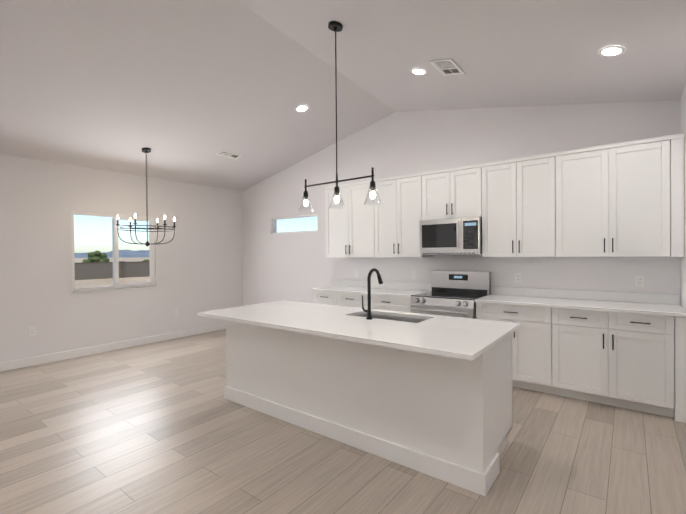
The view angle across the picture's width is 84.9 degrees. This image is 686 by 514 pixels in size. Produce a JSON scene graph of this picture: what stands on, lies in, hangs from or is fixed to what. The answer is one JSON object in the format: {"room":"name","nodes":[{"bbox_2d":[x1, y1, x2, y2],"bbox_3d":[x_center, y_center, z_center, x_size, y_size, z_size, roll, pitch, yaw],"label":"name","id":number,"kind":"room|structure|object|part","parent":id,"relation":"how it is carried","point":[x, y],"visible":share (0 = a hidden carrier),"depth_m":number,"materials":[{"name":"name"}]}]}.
{"room":"kitchen","nodes":[
{"label":"kitchen","id":0,"kind":"room"},
{"bbox_2d":[0,154,242,362],"bbox_3d":[-4.542,-0.036,4.480,0.150,2.950,8.340,0,1,37],"label":"wall","id":1,"kind":"structure","parent":0,"point":[198,264],"depth_m":5.58,"materials":[{"name":"white paint"}]},
{"bbox_2d":[29,326,35,335],"bbox_3d":[-4.089,0.977,4.941,0.008,0.116,0.072,0,1,37],"label":"electrical outlet","id":2,"kind":"object","parent":1,"relation":"attached to","point":[32,331],"visible":1,"depth_m":4.94,"materials":[{"name":"white plastic"}]},
{"bbox_3d":[-3.526,-0.084,5.811,0.004,1.060,1.100,0,1,37],"label":"window sliding glass","id":3,"kind":"part","parent":1,"relation":"part of","materials":[{"name":"clear glass"}]},
{"bbox_2d":[0,323,225,371],"bbox_3d":[-4.456,1.381,4.452,0.017,0.115,8.010,0,1,37],"label":"baseboard","id":4,"kind":"structure","parent":1,"relation":"attached to","point":[33,361],"depth_m":5.56,"materials":[{"name":"white paint"}]},
{"bbox_2d":[71,211,156,293],"bbox_3d":[-3.503,-0.075,5.794,0.112,1.168,1.210,0,1,37],"label":"sliding window","id":5,"kind":"structure","parent":1,"relation":"in","point":[126,286],"depth_m":5.79,"materials":[{"name":"white plastic"}]},
{"bbox_2d":[0,329,685,513],"bbox_3d":[-0.911,1.481,1.734,9.250,0.100,8.340,0,1,37],"label":"floor","id":6,"kind":"structure","parent":0,"point":[164,427],"depth_m":2.68,"materials":[{"name":"brown wood"}]},
{"bbox_2d":[314,291,366,307],"bbox_3d":[0.139,0.947,5.588,0.970,0.895,0.615,0,1,37],"label":"base cabinet","id":7,"kind":"object","parent":6,"relation":"on","point":[320,297],"depth_m":5.34,"materials":[{"name":"white paint"}]},
{"bbox_2d":[311,287,426,298],"bbox_3d":[0.375,0.484,5.383,1.647,0.030,0.645,0,1,37],"label":"countertop","id":8,"kind":"structure","parent":7,"relation":"on","point":[346,290],"depth_m":5.24,"materials":[{"name":"white stone"}]},
{"bbox_2d":[224,320,518,495],"bbox_3d":[0.083,0.977,3.323,2.547,0.870,0.858,0,1,37],"label":"kitchen island","id":9,"kind":"object","parent":6,"relation":"on","point":[429,394],"depth_m":2.67,"materials":[{"name":"paint"}]},
{"bbox_2d":[197,304,504,359],"bbox_3d":[-0.142,0.531,3.025,2.583,0.030,0.675,0,1,37],"label":"island countertop","id":10,"kind":"structure","parent":9,"relation":"on","point":[431,339],"depth_m":2.66,"materials":[{"name":"white stone"}]},
{"bbox_2d":[362,268,382,319],"bbox_3d":[0.250,0.302,3.176,0.100,0.416,0.230,0,1,37],"label":"faucet","id":11,"kind":"object","parent":10,"relation":"on","point":[368,311],"visible":1,"depth_m":3.09,"materials":[{"name":"black metal"}]},
{"bbox_2d":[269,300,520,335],"bbox_3d":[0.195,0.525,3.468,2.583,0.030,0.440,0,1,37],"label":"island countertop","id":12,"kind":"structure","parent":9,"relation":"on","point":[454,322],"depth_m":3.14,"materials":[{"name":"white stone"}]},
{"bbox_2d":[353,312,428,323],"bbox_3d":[0.400,0.644,3.251,0.712,0.233,0.352,0,1,37],"label":"sink","id":13,"kind":"object","parent":12,"relation":"in","point":[380,315],"depth_m":3.43,"materials":[{"name":"grey metal"}]},
{"bbox_2d":[367,291,429,312],"bbox_3d":[0.735,0.945,5.134,0.772,0.895,0.615,0,1,37],"label":"base cabinet","id":14,"kind":"object","parent":6,"relation":"on","point":[381,302],"depth_m":4.84,"materials":[{"name":"white paint"}]},
{"bbox_2d":[410,271,490,318],"bbox_3d":[1.315,0.790,4.613,0.771,1.205,0.725,0,1,37],"label":"range","id":15,"kind":"object","parent":6,"relation":"on","point":[454,293],"visible":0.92,"depth_m":4.62,"materials":[{"name":"metal"}]},
{"bbox_2d":[476,303,558,394],"bbox_3d":[1.987,0.943,4.180,0.811,0.895,0.615,0,1,37],"label":"base cabinet","id":16,"kind":"object","parent":6,"relation":"on","point":[535,345],"depth_m":3.85,"materials":[{"name":"white paint"}]},
{"bbox_2d":[559,307,678,421],"bbox_3d":[2.601,0.941,3.713,0.980,0.895,0.615,0,1,37],"label":"base cabinet","id":17,"kind":"object","parent":6,"relation":"on","point":[627,350],"depth_m":3.40,"materials":[{"name":"white paint"}]},
{"bbox_2d":[475,295,685,318],"bbox_3d":[2.348,0.480,3.880,1.752,0.030,0.645,0,1,37],"label":"countertop","id":18,"kind":"structure","parent":17,"relation":"on","point":[515,300],"depth_m":3.68,"materials":[{"name":"white stone"}]},
{"bbox_2d":[0,0,685,191],"bbox_3d":[-0.934,-1.537,1.712,9.250,1.311,8.340,0,1,37],"label":"ceiling","id":19,"kind":"structure","parent":0,"point":[184,91],"depth_m":3.62,"materials":[{"name":"white paint"}]},
{"bbox_2d":[116,148,175,246],"bbox_3d":[-2.735,-0.828,5.230,0.741,1.364,0.722,0,1,37],"label":"chandelier","id":20,"kind":"object","parent":19,"relation":"hanging from","point":[145,151],"visible":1,"depth_m":5.21,"materials":[{"name":"black metal"}]},
{"bbox_2d":[215,150,242,158],"bbox_3d":[-1.775,-1.592,5.847,0.158,0.042,0.400,0,1,37],"label":"ceiling vent","id":21,"kind":"object","parent":19,"relation":"in","point":[228,154],"visible":0.98,"depth_m":5.83,"materials":[{"name":"white plastic"}]},
{"bbox_2d":[295,105,308,111],"bbox_3d":[-0.535,-1.933,4.885,0.173,0.041,0.176,0,1,37],"label":"recessed light","id":22,"kind":"object","parent":19,"relation":"in","point":[301,108],"visible":1,"depth_m":4.88,"materials":[{"name":"white plastic"}]},
{"bbox_2d":[298,21,380,211],"bbox_3d":[-0.057,-1.198,3.185,0.859,1.563,0.139,0,1,37],"label":"pendant light","id":23,"kind":"object","parent":19,"relation":"hanging from","point":[335,26],"visible":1,"depth_m":3.18,"materials":[{"name":"black metal"}]},
{"bbox_2d":[410,68,426,74],"bbox_3d":[0.785,-1.917,3.880,0.173,0.039,0.176,0,1,37],"label":"recessed light","id":24,"kind":"object","parent":19,"relation":"in","point":[418,71],"visible":1,"depth_m":3.87,"materials":[{"name":"white plastic"}]},
{"bbox_2d":[429,58,464,75],"bbox_3d":[1.021,-1.850,3.663,0.217,0.052,0.360,0,1,37],"label":"ceiling vent","id":25,"kind":"object","parent":19,"relation":"in","point":[447,67],"visible":1,"depth_m":3.65,"materials":[{"name":"white plastic"}]},
{"bbox_2d":[598,46,624,56],"bbox_3d":[2.076,-1.589,2.901,0.173,0.039,0.176,0,1,37],"label":"recessed light","id":26,"kind":"object","parent":19,"relation":"in","point":[609,51],"visible":1,"depth_m":2.89,"materials":[{"name":"white plastic"}]},
{"bbox_2d":[242,100,680,305],"bbox_3d":[1.615,-0.487,4.932,9.100,3.750,0.150,0,1,37],"label":"wall","id":27,"kind":"structure","parent":0,"point":[297,267],"depth_m":5.09,"materials":[{"name":"white paint"}]},
{"bbox_2d":[272,214,317,233],"bbox_3d":[-0.859,-0.584,6.809,1.170,0.305,0.060,0,1,37],"label":"transom","id":28,"kind":"object","parent":27,"relation":"in","point":[274,223],"visible":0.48,"depth_m":6.88,"materials":[{"name":"white plastic"}]},
{"bbox_2d":[325,179,376,256],"bbox_3d":[0.208,-0.544,5.691,0.961,1.095,0.335,0,1,37],"label":"upper cabinet","id":29,"kind":"object","parent":27,"relation":"attached to","point":[351,230],"depth_m":5.54,"materials":[{"name":"white paint"}]},
{"bbox_2d":[377,173,432,256],"bbox_3d":[0.832,-0.545,5.216,0.853,1.095,0.335,0,1,37],"label":"upper cabinet","id":30,"kind":"object","parent":27,"relation":"attached to","point":[400,211],"depth_m":5.05,"materials":[{"name":"white paint"}]},
{"bbox_2d":[411,271,415,278],"bbox_3d":[1.000,0.250,5.311,0.072,0.116,0.008,0,1,37],"label":"electrical outlet","id":31,"kind":"object","parent":27,"relation":"attached to","point":[413,274],"visible":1,"depth_m":5.31,"materials":[{"name":"white plastic"}]},
{"bbox_2d":[425,164,480,219],"bbox_3d":[1.422,-0.784,4.763,0.758,0.620,0.335,0,1,37],"label":"upper cabinet","id":32,"kind":"object","parent":27,"relation":"attached to","point":[451,192],"depth_m":4.60,"materials":[{"name":"white paint"}]},
{"bbox_2d":[420,217,481,254],"bbox_3d":[1.393,-0.252,4.722,0.752,0.436,0.449,0,1,37],"label":"microwave","id":33,"kind":"object","parent":32,"relation":"attached to","point":[453,236],"visible":0.98,"depth_m":4.55,"materials":[{"name":"metal"}]},
{"bbox_2d":[335,279,678,302],"bbox_3d":[1.571,0.414,4.864,4.180,0.099,0.020,0,1,37],"label":"backsplash","id":34,"kind":"structure","parent":27,"relation":"attached to","point":[620,297],"depth_m":4.22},
{"bbox_2d":[515,273,520,282],"bbox_3d":[2.090,0.248,4.481,0.072,0.116,0.008,0,1,37],"label":"electrical outlet","id":35,"kind":"object","parent":27,"relation":"attached to","point":[517,277],"visible":1,"depth_m":4.48,"materials":[{"name":"white plastic"}]},
{"bbox_2d":[481,151,564,256],"bbox_3d":[2.029,-0.548,4.304,0.883,1.095,0.335,0,1,37],"label":"upper cabinet","id":36,"kind":"object","parent":27,"relation":"attached to","point":[523,199],"depth_m":4.13,"materials":[{"name":"white paint"}]},
{"bbox_2d":[565,135,672,256],"bbox_3d":[2.671,-0.549,3.816,0.976,1.095,0.335,0,1,37],"label":"upper cabinet","id":37,"kind":"object","parent":27,"relation":"attached to","point":[624,199],"depth_m":3.61,"materials":[{"name":"white paint"}]},
{"bbox_2d":[635,275,643,286],"bbox_3d":[2.996,0.246,3.790,0.072,0.116,0.008,0,1,37],"label":"electrical outlet","id":38,"kind":"object","parent":27,"relation":"attached to","point":[639,281],"visible":1,"depth_m":3.79,"materials":[{"name":"white plastic"}]},
{"bbox_2d":[681,85,685,310],"bbox_3d":[2.778,-0.181,2.894,0.120,3.150,1.690,0,1,37],"label":"wall","id":39,"kind":"structure","parent":0,"point":[683,259],"depth_m":3.35,"materials":[{"name":"white paint"}]},
{"label":"outside","id":40,"kind":"structure","parent":0,"visible":0},
{"bbox_2d":[74,257,149,287],"bbox_3d":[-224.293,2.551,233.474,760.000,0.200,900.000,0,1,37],"label":"ground","id":41,"kind":"structure","parent":40,"point":[84,283],"depth_m":37.55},
{"bbox_2d":[82,251,108,262],"bbox_3d":[-29.089,0.784,44.148,1.802,3.100,2.758,0,1,37],"label":"tree","id":42,"kind":"object","parent":41,"relation":"on","point":[98,256],"depth_m":43.84,"materials":[{"name":"green plant"}]},
{"bbox_2d":[74,250,148,257],"bbox_3d":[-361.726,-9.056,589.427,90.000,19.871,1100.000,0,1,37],"label":"mountains","id":43,"kind":"structure","parent":41,"relation":"on","point":[126,254],"depth_m":574.73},
{"bbox_2d":[75,261,149,279],"bbox_3d":[-20.766,1.329,47.002,0.400,1.838,170.000,0,1,37],"label":"fence","id":44,"kind":"object","parent":41,"relation":"on","point":[130,268],"depth_m":40.70,"materials":[{"name":"grey concrete"}]}
]}

